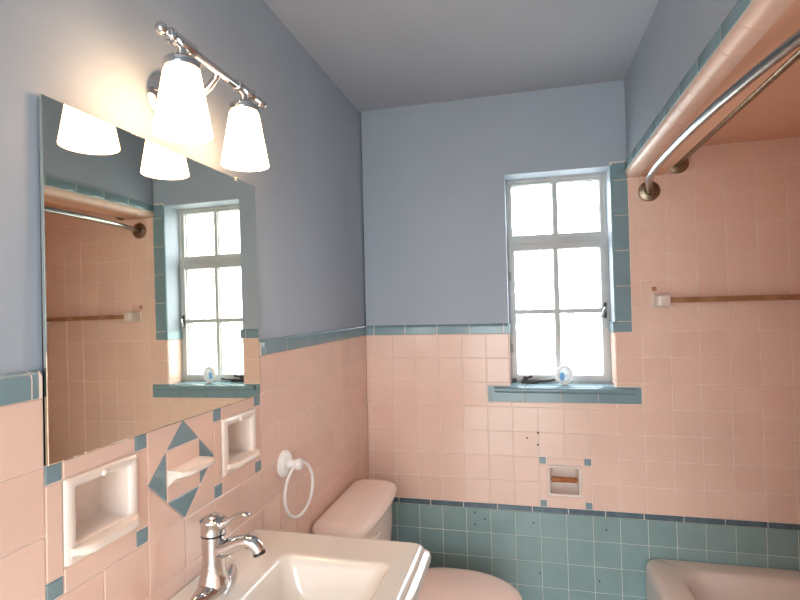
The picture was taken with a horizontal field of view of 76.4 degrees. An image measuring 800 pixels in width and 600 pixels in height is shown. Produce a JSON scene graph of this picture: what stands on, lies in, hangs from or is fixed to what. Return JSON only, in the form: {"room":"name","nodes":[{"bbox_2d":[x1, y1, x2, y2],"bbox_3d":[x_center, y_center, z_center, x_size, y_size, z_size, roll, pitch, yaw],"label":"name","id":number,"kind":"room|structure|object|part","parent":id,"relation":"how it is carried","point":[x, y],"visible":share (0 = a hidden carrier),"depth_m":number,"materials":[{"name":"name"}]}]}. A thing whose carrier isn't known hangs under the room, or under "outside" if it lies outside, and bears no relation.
{"room":"bathroom","nodes":[
{"label":"bathroom","id":0,"kind":"room"},
{"bbox_2d":[0,0,368,599],"bbox_3d":[-0.618,0.243,0.881,0.143,2.543,3.540,-2,-1,14],"label":"wall","id":1,"kind":"structure","parent":0,"point":[96,58],"depth_m":1.21,"materials":[{"name":"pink tile"}]},
{"bbox_2d":[63,454,139,566],"bbox_3d":[-0.549,0.371,0.919,0.096,0.143,0.160,-2,-1,14],"label":"soap dish","id":2,"kind":"object","parent":1,"relation":"attached to","point":[100,504],"visible":0.96,"depth_m":0.94,"materials":[{"name":"beige ceramic"}]},
{"bbox_3d":[-0.529,0.310,0.912,0.006,0.012,0.012,-2,-1,14],"label":"knob","id":3,"kind":"part","parent":2,"relation":"part of","materials":[{"name":"beige ceramic"}]},
{"bbox_2d":[38,93,259,465],"bbox_3d":[-0.494,-0.032,1.139,0.018,0.603,0.667,-2,-1,14],"label":"mirror","id":4,"kind":"object","parent":1,"relation":"attached to","point":[149,293],"visible":1,"depth_m":1.00,"materials":[{"name":"grey mirror"}]},
{"bbox_2d":[0,326,365,405],"bbox_3d":[-0.575,0.133,0.799,0.015,0.046,3.397,-2,-1,14],"label":"trim","id":5,"kind":"structure","parent":1,"relation":"attached to","point":[23,386],"depth_m":1.48,"materials":[{"name":"teal tile"},{"name":"cream grout"}]},
{"bbox_2d":[167,456,214,487],"bbox_3d":[-0.457,0.382,1.128,0.053,0.036,0.111,-2,-1,14],"label":"toothbrush holder","id":6,"kind":"object","parent":1,"relation":"attached to","point":[177,474],"visible":1,"depth_m":1.10,"materials":[{"name":"beige ceramic"}]},
{"bbox_2d":[145,21,268,171],"bbox_3d":[-0.425,-0.416,1.123,0.176,0.193,0.392,-2,-1,14],"label":"vanity light","id":7,"kind":"object","parent":1,"relation":"attached to","point":[175,95],"visible":1,"depth_m":1.03,"materials":[{"name":"white glass"}]},
{"bbox_3d":[-0.423,-0.385,0.989,0.110,0.128,0.110,-2,-1,14],"label":"lamp shade","id":8,"kind":"part","parent":7,"relation":"part of","materials":[{"name":"white glass"}]},
{"bbox_3d":[-0.442,-0.465,1.122,0.109,0.073,0.018,-2,-1,14],"label":"arm","id":9,"kind":"part","parent":7,"relation":"part of","materials":[{"name":"silver metal"}]},
{"bbox_3d":[-0.369,-0.383,1.209,0.110,0.128,0.110,-2,-1,14],"label":"lamp shade","id":10,"kind":"part","parent":7,"relation":"part of","materials":[{"name":"white glass"}]},
{"bbox_2d":[221,408,259,476],"bbox_3d":[-0.443,0.375,1.357,0.092,0.143,0.160,-2,-1,14],"label":"soap dish","id":11,"kind":"object","parent":1,"relation":"attached to","point":[238,431],"visible":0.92,"depth_m":1.39,"materials":[{"name":"beige ceramic"}]},
{"bbox_2d":[277,449,313,518],"bbox_3d":[-0.331,0.570,1.582,0.066,0.204,0.168,-2,-1,14],"label":"towel ring","id":12,"kind":"object","parent":1,"relation":"attached to","point":[286,465],"visible":1,"depth_m":1.56,"materials":[{"name":"white plastic"}]},
{"bbox_3d":[-0.334,0.510,1.581,0.065,0.084,0.084,-2,-1,14],"label":"post","id":13,"kind":"part","parent":12,"relation":"part of","materials":[{"name":"white ceramic"}]},
{"bbox_2d":[263,0,658,112],"bbox_3d":[-0.032,-1.006,0.691,1.440,0.120,3.670,-2,-1,14],"label":"ceiling","id":14,"kind":"structure","parent":0,"point":[380,54],"depth_m":1.85,"materials":[{"name":"grey paint"}]},
{"bbox_2d":[361,80,799,599],"bbox_3d":[0.867,0.227,2.270,2.085,2.543,0.154,-2,-1,14],"label":"wall","id":15,"kind":"structure","parent":0,"point":[710,427],"depth_m":2.21,"materials":[{"name":"tile"}]},
{"bbox_2d":[366,323,507,334],"bbox_3d":[0.167,0.138,2.372,0.676,0.046,0.015,-2,-1,14],"label":"trim","id":16,"kind":"structure","parent":15,"relation":"attached to","point":[445,328],"depth_m":2.36,"materials":[{"name":"teal tile"}]},
{"bbox_2d":[505,172,611,382],"bbox_3d":[0.732,-0.106,2.359,0.470,0.982,0.111,-2,-1,14],"label":"window","id":17,"kind":"structure","parent":15,"relation":"in","point":[555,241],"depth_m":2.35,"materials":[{"name":"paint"}]},
{"bbox_3d":[0.724,-0.427,2.383,0.428,0.266,0.030,-2,-1,14],"label":"transom sash","id":18,"kind":"part","parent":17,"relation":"part of","materials":[{"name":"glass"}]},
{"bbox_3d":[0.733,0.054,2.362,0.428,0.640,0.030,-2,-1,14],"label":"casement sash","id":19,"kind":"part","parent":17,"relation":"part of","materials":[{"name":"glass"}]},
{"bbox_2d":[494,382,634,394],"bbox_3d":[0.726,0.396,2.286,0.584,0.031,0.148,-2,-1,14],"label":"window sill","id":20,"kind":"structure","parent":15,"relation":"attached to","point":[617,391],"depth_m":2.24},
{"bbox_2d":[556,365,572,384],"bbox_3d":[0.740,0.338,2.289,0.070,0.087,0.037,-2,-1,37],"label":"ornament","id":21,"kind":"object","parent":20,"relation":"on","point":[564,374],"visible":1,"depth_m":2.28,"materials":[{"name":"white plastic"}]},
{"bbox_2d":[547,465,581,497],"bbox_3d":[0.730,0.794,2.264,0.143,0.136,0.090,-2,-1,14],"label":"toilet paper holder","id":22,"kind":"object","parent":15,"relation":"attached to","point":[563,480],"visible":0.97,"depth_m":2.24,"materials":[{"name":"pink ceramic"}]},
{"bbox_2d":[393,497,799,529],"bbox_3d":[0.818,0.921,2.200,1.985,0.026,0.007,-2,-1,14],"label":"trim","id":23,"kind":"structure","parent":15,"relation":"attached to","point":[629,515],"depth_m":2.18,"materials":[{"name":"blue tile"}]},
{"bbox_2d":[652,294,799,307],"bbox_3d":[1.383,-0.005,2.029,0.673,0.059,0.080,-2,-1,14],"label":"towel bar","id":24,"kind":"object","parent":15,"relation":"attached to","point":[658,300],"visible":1,"depth_m":2.03,"materials":[{"name":"beige"}]},
{"bbox_2d":[624,0,799,177],"bbox_3d":[0.835,-0.794,1.362,0.154,0.527,1.650,-2,-1,14],"label":"wall header","id":25,"kind":"structure","parent":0,"point":[689,53],"depth_m":1.39,"materials":[{"name":"pink tile"}]},
{"bbox_2d":[638,29,799,200],"bbox_3d":[0.853,-0.467,1.417,0.128,0.086,1.525,-2,-1,14],"label":"curved shower rod","id":26,"kind":"object","parent":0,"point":[649,190],"visible":1,"depth_m":1.19,"materials":[{"name":"silver metal"}]},
{"bbox_2d":[669,49,799,172],"bbox_3d":[0.980,-0.578,1.387,0.086,0.086,1.524,-2,-1,14],"label":"shower rod","id":27,"kind":"object","parent":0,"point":[682,165],"visible":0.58,"depth_m":1.52,"materials":[{"name":"silver metal"}]},
{"bbox_2d":[702,58,799,145],"bbox_3d":[1.281,-0.702,1.313,0.773,0.100,1.730,-2,-1,14],"label":"ceiling","id":28,"kind":"structure","parent":0,"point":[774,113],"depth_m":1.79,"materials":[{"name":"paint"}]},
{"bbox_3d":[0.422,1.534,0.558,2.245,0.100,3.670,-2,-1,14],"label":"floor","id":29,"kind":"structure","parent":0,"visible":0},
{"bbox_2d":[170,529,430,599],"bbox_3d":[-0.221,1.066,1.063,0.496,0.883,0.636,-2,-1,14],"label":"pedestal sink","id":30,"kind":"object","parent":29,"relation":"on","point":[293,565],"visible":0.93,"depth_m":1.21,"materials":[{"name":"beige ceramic"}]},
{"bbox_2d":[190,511,265,599],"bbox_3d":[-0.386,0.543,1.088,0.142,0.173,0.155,-1,-1,-45],"label":"faucet","id":31,"kind":"object","parent":30,"relation":"on","point":[216,577],"visible":1,"depth_m":1.09,"materials":[{"name":"silver metal"}]},
{"bbox_3d":[-0.408,0.488,1.110,0.057,0.042,0.057,-2,-1,14],"label":"handle","id":32,"kind":"part","parent":31,"relation":"part of","materials":[{"name":"silver metal"}]},
{"bbox_3d":[-0.405,0.620,1.109,0.056,0.022,0.164,-2,-1,14],"label":"deck plate","id":33,"kind":"part","parent":31,"relation":"part of","materials":[{"name":"silver metal"}]},
{"bbox_3d":[-0.360,0.479,1.099,0.080,0.046,0.028,-2,-1,14],"label":"lever","id":34,"kind":"part","parent":31,"relation":"part of","materials":[{"name":"silver metal"}]},
{"bbox_3d":[-0.345,0.532,1.095,0.119,0.058,0.040,-2,-1,14],"label":"spout","id":35,"kind":"part","parent":31,"relation":"part of","materials":[{"name":"silver metal"}]},
{"bbox_2d":[312,479,522,599],"bbox_3d":[0.097,1.135,1.894,0.706,0.753,0.504,-2,-1,14],"label":"toilet","id":36,"kind":"object","parent":29,"relation":"on","point":[364,509],"visible":0.57,"depth_m":1.92,"materials":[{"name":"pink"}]},
{"bbox_3d":[-0.151,0.788,1.958,0.214,0.045,0.504,-2,-1,14],"label":"tank lid","id":37,"kind":"part","parent":36,"relation":"part of","materials":[{"name":"beige"}]},
{"bbox_3d":[-0.090,0.845,1.810,0.026,0.024,0.070,-2,-1,22],"label":"flush lever","id":38,"kind":"part","parent":36,"relation":"part of","materials":[{"name":"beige ceramic"}]},
{"bbox_3d":[-0.149,0.973,1.956,0.180,0.323,0.456,-2,-1,14],"label":"tank","id":39,"kind":"part","parent":36,"relation":"part of","materials":[{"name":"beige"}]},
{"bbox_3d":[0.226,1.112,1.912,0.462,0.024,0.384,-2,-1,14],"label":"seat lid","id":40,"kind":"part","parent":36,"relation":"part of","materials":[{"name":"beige"}]},
{"bbox_2d":[646,559,799,599],"bbox_3d":[1.227,1.271,1.310,0.774,0.408,1.516,-2,-1,14],"label":"bathtub","id":41,"kind":"object","parent":29,"relation":"on","point":[666,579],"visible":1,"depth_m":1.98,"materials":[{"name":"ceramic"}]}
]}

